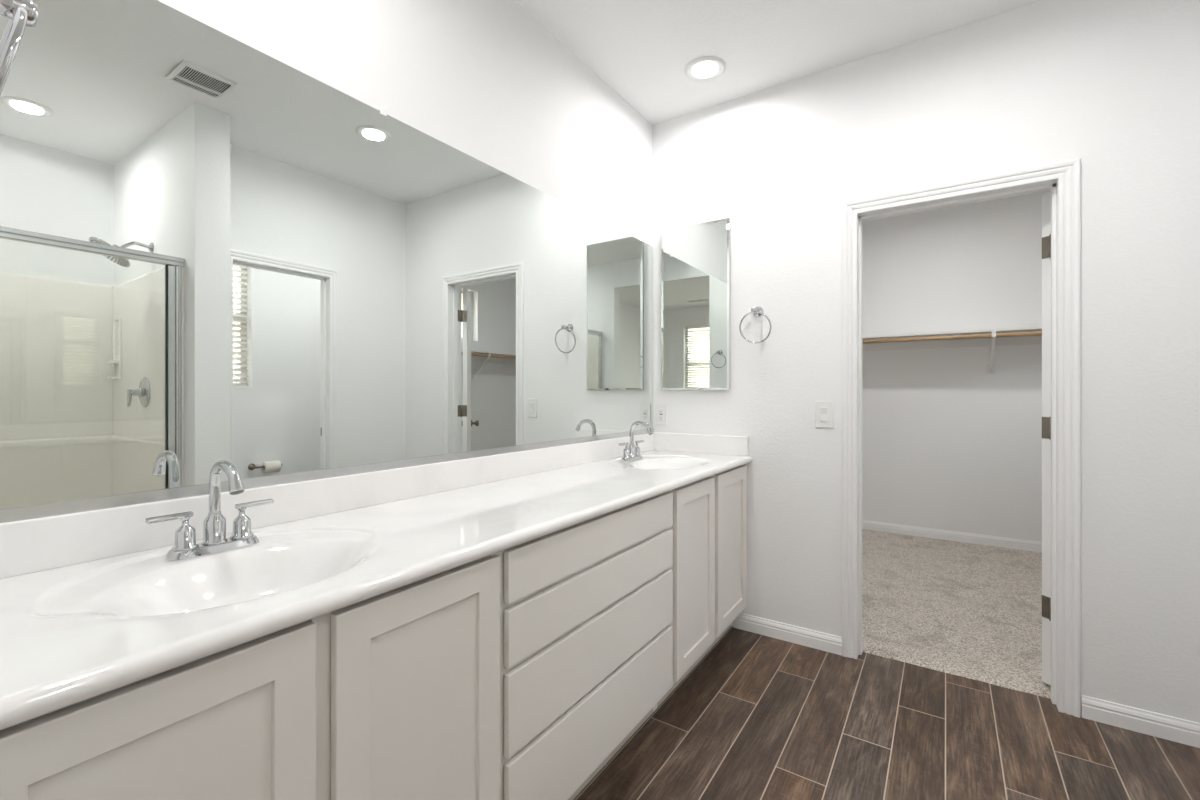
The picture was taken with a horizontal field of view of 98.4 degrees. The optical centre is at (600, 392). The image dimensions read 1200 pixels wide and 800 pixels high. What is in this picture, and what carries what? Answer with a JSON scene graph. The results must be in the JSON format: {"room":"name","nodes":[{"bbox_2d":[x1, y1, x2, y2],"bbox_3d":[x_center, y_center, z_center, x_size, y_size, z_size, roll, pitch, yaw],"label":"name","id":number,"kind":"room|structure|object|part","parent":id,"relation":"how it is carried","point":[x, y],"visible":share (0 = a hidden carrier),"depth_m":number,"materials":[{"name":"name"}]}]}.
{"room":"bathroom","nodes":[
{"label":"bathroom","id":0,"kind":"room"},
{"bbox_2d":[158,0,652,245],"bbox_3d":[0.212,-0.152,2.941,0.120,2.745,5.270,0,0,34],"label":"wall","id":1,"kind":"structure","parent":0,"point":[486,80],"depth_m":1.86,"materials":[{"name":"paint"}]},
{"bbox_2d":[0,0,653,522],"bbox_3d":[-0.412,-0.305,1.887,0.010,1.070,2.564,0,0,34],"label":"wall mirror","id":2,"kind":"object","parent":1,"relation":"attached to","point":[212,250],"visible":0.98,"depth_m":1.24,"materials":[{"name":"silver metal"}]},
{"bbox_2d":[0,433,653,578],"bbox_3d":[-0.415,0.279,1.874,0.020,0.098,2.554,0,0,34],"label":"backsplash","id":3,"kind":"structure","parent":1,"relation":"attached to","point":[27,546],"depth_m":1.26,"materials":[{"name":"stone"}]},
{"bbox_2d":[515,0,1040,124],"bbox_3d":[0.015,-1.585,0.987,5.120,0.120,8.780,0,0,34],"label":"ceiling","id":4,"kind":"structure","parent":0,"point":[642,49],"depth_m":2.20,"materials":[{"name":"paint"}]},
{"bbox_2d":[684,56,725,82],"bbox_3d":[0.491,-1.519,2.443,0.192,0.011,0.192,0,0,34],"label":"recessed light","id":5,"kind":"object","parent":4,"relation":"in","point":[703,69],"visible":1,"depth_m":2.43,"materials":[{"name":"white glass"}]},
{"bbox_2d":[574,529,1199,799],"bbox_3d":[1.585,1.213,1.954,3.260,0.021,5.150,0,0,34],"label":"floor","id":6,"kind":"structure","parent":0,"point":[759,717],"depth_m":1.92,"materials":[{"name":"brown tile"}]},
{"bbox_2d":[0,553,499,799],"bbox_3d":[-0.675,0.791,1.003,0.546,0.858,0.816,0,0,34],"label":"vanity cabinet","id":7,"kind":"object","parent":6,"relation":"on","point":[394,694],"visible":0.73,"depth_m":0.83,"materials":[{"name":"paint"}]},
{"bbox_3d":[-0.571,0.734,0.682,0.016,0.722,0.379,0,0,34],"label":"door","id":8,"kind":"part","parent":7,"relation":"part of","materials":[{"name":"paint"}]},
{"bbox_3d":[-0.342,0.734,1.025,0.016,0.722,0.381,0,0,34],"label":"door","id":9,"kind":"part","parent":7,"relation":"part of","materials":[{"name":"paint"}]},
{"bbox_2d":[498,491,672,799],"bbox_3d":[-0.199,0.791,1.717,0.546,0.858,0.899,0,0,34],"label":"vanity cabinet","id":10,"kind":"object","parent":6,"relation":"on","point":[586,608],"visible":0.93,"depth_m":1.45,"materials":[{"name":"paint"}]},
{"bbox_2d":[0,432,751,730],"bbox_3d":[-0.181,0.341,1.729,0.570,0.228,2.576,0,0,34],"label":"countertop","id":11,"kind":"structure","parent":10,"relation":"on","point":[92,604],"depth_m":1.05,"materials":[{"name":"stone"}]},
{"bbox_2d":[145,460,273,561],"bbox_3d":[-0.810,0.236,1.084,0.170,0.194,0.170,0,0,-13],"label":"faucet","id":12,"kind":"object","parent":11,"relation":"on","point":[215,541],"visible":1,"depth_m":1.07,"materials":[{"name":"silver metal"}]},
{"bbox_3d":[-0.853,0.251,1.024,0.017,0.016,0.075,0,0,34],"label":"lever","id":13,"kind":"part","parent":12,"relation":"part of","materials":[{"name":"silver metal"}]},
{"bbox_3d":[-0.811,0.324,1.087,0.056,0.018,0.159,0,0,34],"label":"plate","id":14,"kind":"part","parent":12,"relation":"part of","materials":[{"name":"silver metal"}]},
{"bbox_3d":[-0.767,0.199,1.058,0.128,0.120,0.025,0,0,34],"label":"spout","id":15,"kind":"part","parent":12,"relation":"part of","materials":[{"name":"silver metal"}]},
{"bbox_3d":[-0.769,0.251,1.150,0.017,0.016,0.075,0,0,34],"label":"lever","id":16,"kind":"part","parent":12,"relation":"part of","materials":[{"name":"silver metal"}]},
{"bbox_2d":[619,421,652,461],"bbox_3d":[0.152,0.236,2.527,0.170,0.194,0.170,0,0,-13],"label":"faucet","id":17,"kind":"object","parent":11,"relation":"on","point":[631,453],"visible":1,"depth_m":2.51,"materials":[{"name":"silver metal"}]},
{"bbox_3d":[0.151,0.324,2.531,0.056,0.018,0.159,0,0,34],"label":"plate","id":18,"kind":"part","parent":17,"relation":"part of","materials":[{"name":"silver metal"}]},
{"bbox_3d":[0.195,0.199,2.502,0.128,0.120,0.025,0,0,34],"label":"spout","id":19,"kind":"part","parent":17,"relation":"part of","materials":[{"name":"silver metal"}]},
{"bbox_3d":[0.021,0.983,1.569,0.016,0.224,0.871,0,0,34],"label":"drawer","id":20,"kind":"part","parent":10,"relation":"part of","materials":[{"name":"paint"}]},
{"bbox_3d":[0.021,0.757,1.569,0.016,0.192,0.871,0,0,34],"label":"drawer","id":21,"kind":"part","parent":10,"relation":"part of","materials":[{"name":"paint"}]},
{"bbox_3d":[0.021,0.577,1.569,0.016,0.134,0.871,0,0,34],"label":"drawer","id":22,"kind":"part","parent":10,"relation":"part of","materials":[{"name":"paint"}]},
{"bbox_3d":[0.021,0.433,1.569,0.016,0.122,0.871,0,0,34],"label":"drawer","id":23,"kind":"part","parent":10,"relation":"part of","materials":[{"name":"paint"}]},
{"bbox_2d":[655,465,746,709],"bbox_3d":[0.288,0.791,2.449,0.546,0.858,0.857,0,0,34],"label":"vanity cabinet","id":24,"kind":"object","parent":6,"relation":"on","point":[709,567],"visible":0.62,"depth_m":2.21,"materials":[{"name":"paint"}]},
{"bbox_3d":[0.388,0.734,2.121,0.016,0.722,0.386,0,0,34],"label":"door","id":25,"kind":"part","parent":24,"relation":"part of","materials":[{"name":"paint"}]},
{"bbox_3d":[0.491,0.739,2.314,0.019,0.753,0.857,0,0,34],"label":"frame","id":26,"kind":"part","parent":24,"relation":"part of","materials":[{"name":"paint"}]},
{"bbox_3d":[0.628,0.734,2.482,0.016,0.722,0.397,0,0,34],"label":"door","id":27,"kind":"part","parent":24,"relation":"part of","materials":[{"name":"paint"}]},
{"bbox_2d":[653,0,1199,722],"bbox_3d":[1.684,-0.152,2.104,3.260,2.745,0.115,0,0,34],"label":"wall","id":28,"kind":"structure","parent":0,"point":[1113,86],"depth_m":2.04,"materials":[{"name":"paint"}]},
{"bbox_2d":[656,404,666,424],"bbox_3d":[0.341,0.125,2.924,0.070,0.120,0.008,0,0,34],"label":"power outlet","id":29,"kind":"object","parent":28,"relation":"attached to","point":[661,409],"visible":1,"depth_m":2.92,"materials":[{"name":"white plastic"}]},
{"bbox_2d":[659,408,663,419],"bbox_3d":[0.340,0.125,2.922,0.033,0.066,0.003,0,0,34],"label":"receptacle","id":30,"kind":"object","parent":29,"relation":"attached to","point":[661,410],"depth_m":2.92,"materials":[{"name":"white plastic"}]},
{"bbox_2d":[661,218,729,389],"bbox_3d":[0.509,-0.459,2.804,0.394,0.894,0.022,0,0,34],"label":"medicine cabinet","id":31,"kind":"object","parent":28,"relation":"attached to","point":[695,259],"visible":1,"depth_m":2.79,"materials":[{"name":"silver metal"}]},
{"bbox_2d":[739,306,771,343],"bbox_3d":[0.775,-0.339,2.592,0.161,0.190,0.080,0,0,34],"label":"towel ring","id":32,"kind":"object","parent":28,"relation":"attached to","point":[757,311],"visible":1,"depth_m":2.59,"materials":[{"name":"silver metal"}]},
{"bbox_3d":[0.775,-0.408,2.592,0.053,0.053,0.080,0,0,34],"label":"post","id":33,"kind":"part","parent":32,"relation":"part of","materials":[{"name":"silver metal"}]},
{"bbox_2d":[733,613,841,654],"bbox_3d":[0.904,1.180,2.547,0.520,0.080,0.013,0,0,34],"label":"baseboard","id":34,"kind":"structure","parent":28,"relation":"attached to","point":[818,640],"depth_m":2.53,"materials":[{"name":"white paint"}]},
{"bbox_2d":[815,401,832,427],"bbox_3d":[1.055,0.105,2.447,0.079,0.126,0.011,0,0,34],"label":"light switch","id":35,"kind":"object","parent":28,"relation":"attached to","point":[823,409],"visible":1,"depth_m":2.44,"materials":[{"name":"white plastic"}]},
{"bbox_3d":[1.055,0.105,2.446,0.035,0.070,0.002,0,0,34],"label":"rocker frame","id":36,"kind":"part","parent":35,"relation":"part of","materials":[{"name":"white plastic"}]},
{"bbox_2d":[862,645,1050,698],"bbox_3d":[1.519,1.212,2.260,0.703,0.017,0.038,0,0,34],"label":"threshold","id":37,"kind":"structure","parent":28,"relation":"in","point":[879,652],"depth_m":2.24,"materials":[{"name":"carpet"}]},
{"bbox_2d":[865,190,1050,220],"bbox_3d":[1.534,0.165,2.284,0.819,2.086,0.018,0,0,34],"label":"trim","id":38,"kind":"structure","parent":28,"relation":"attached to","point":[1046,190],"depth_m":2.25,"materials":[{"name":"white paint"}]},
{"bbox_2d":[842,158,1079,717],"bbox_3d":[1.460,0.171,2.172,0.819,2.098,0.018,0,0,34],"label":"trim","id":39,"kind":"structure","parent":28,"relation":"attached to","point":[1067,173],"depth_m":1.98,"materials":[{"name":"white paint"}]},
{"bbox_2d":[1042,193,1050,684],"bbox_3d":[2.139,0.190,2.191,0.718,2.000,0.173,0,0,-9],"label":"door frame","id":40,"kind":"structure","parent":28,"relation":"in","point":[1046,199],"depth_m":2.11,"materials":[{"name":"white paint"}]},
{"bbox_2d":[1081,695,1199,747],"bbox_3d":[1.995,1.180,1.819,0.455,0.080,0.013,0,0,34],"label":"baseboard","id":41,"kind":"structure","parent":28,"relation":"attached to","point":[1186,732],"depth_m":1.85,"materials":[{"name":"white paint"}]},
{"bbox_2d":[862,191,1050,541],"bbox_3d":[3.046,-0.152,4.147,3.260,2.745,0.120,0,0,34],"label":"wall","id":42,"kind":"structure","parent":0,"point":[949,444],"depth_m":4.20,"materials":[{"name":"paint"}]},
{"bbox_2d":[862,326,1041,350],"bbox_3d":[2.929,-0.413,3.972,3.256,0.107,0.300,0,0,34],"label":"closet shelf","id":43,"kind":"object","parent":42,"relation":"attached to","point":[1021,340],"visible":0.24,"depth_m":4.11,"materials":[{"name":"white paint"}]},
{"bbox_2d":[862,520,1041,552],"bbox_3d":[3.009,1.168,4.092,3.260,0.080,0.013,0,0,34],"label":"baseboard","id":44,"kind":"structure","parent":42,"relation":"attached to","point":[1018,544],"depth_m":4.18,"materials":[{"name":"white paint"}]},
{"bbox_2d":[986,331,995,373],"bbox_3d":[2.978,-0.293,3.936,0.060,0.307,0.306,0,0,34],"label":"rod bracket","id":45,"kind":"object","parent":42,"relation":"attached to","point":[990,369],"visible":1,"depth_m":4.01,"materials":[{"name":"white metal"}]},
{"bbox_2d":[862,331,1041,343],"bbox_3d":[2.732,-0.420,3.947,2.951,0.033,0.033,0,0,34],"label":"closet rod","id":46,"kind":"object","parent":45,"relation":"attached to","point":[1029,333],"visible":0.49,"depth_m":3.96,"materials":[{"name":"brown wood"}]},
{"bbox_3d":[3.061,-0.250,4.061,0.060,0.220,0.005,0,0,34],"label":"wall plate","id":47,"kind":"part","parent":45,"relation":"part of","materials":[{"name":"white paint"}]},
{"bbox_3d":[2.977,-0.298,3.935,0.018,0.296,0.302,0,0,34],"label":"arm","id":48,"kind":"part","parent":45,"relation":"part of","materials":[{"name":"white paint"}]},
{"bbox_3d":[0.190,-0.153,-0.139,3.260,2.745,0.120,0,0,34],"label":"wall","id":49,"kind":"structure","parent":0,"visible":0},
{"bbox_2d":[0,0,37,95],"bbox_3d":[-0.641,-0.343,0.535,0.161,0.190,0.080,0,0,34],"label":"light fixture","id":50,"kind":"object","parent":49,"relation":"attached to","point":[21,13],"visible":1,"depth_m":0.52,"materials":[{"name":"silver metal"}]},
{"bbox_3d":[-0.641,-0.412,0.535,0.053,0.053,0.080,0,0,34],"label":"post","id":51,"kind":"part","parent":50,"relation":"part of","materials":[{"name":"silver metal"}]}
]}

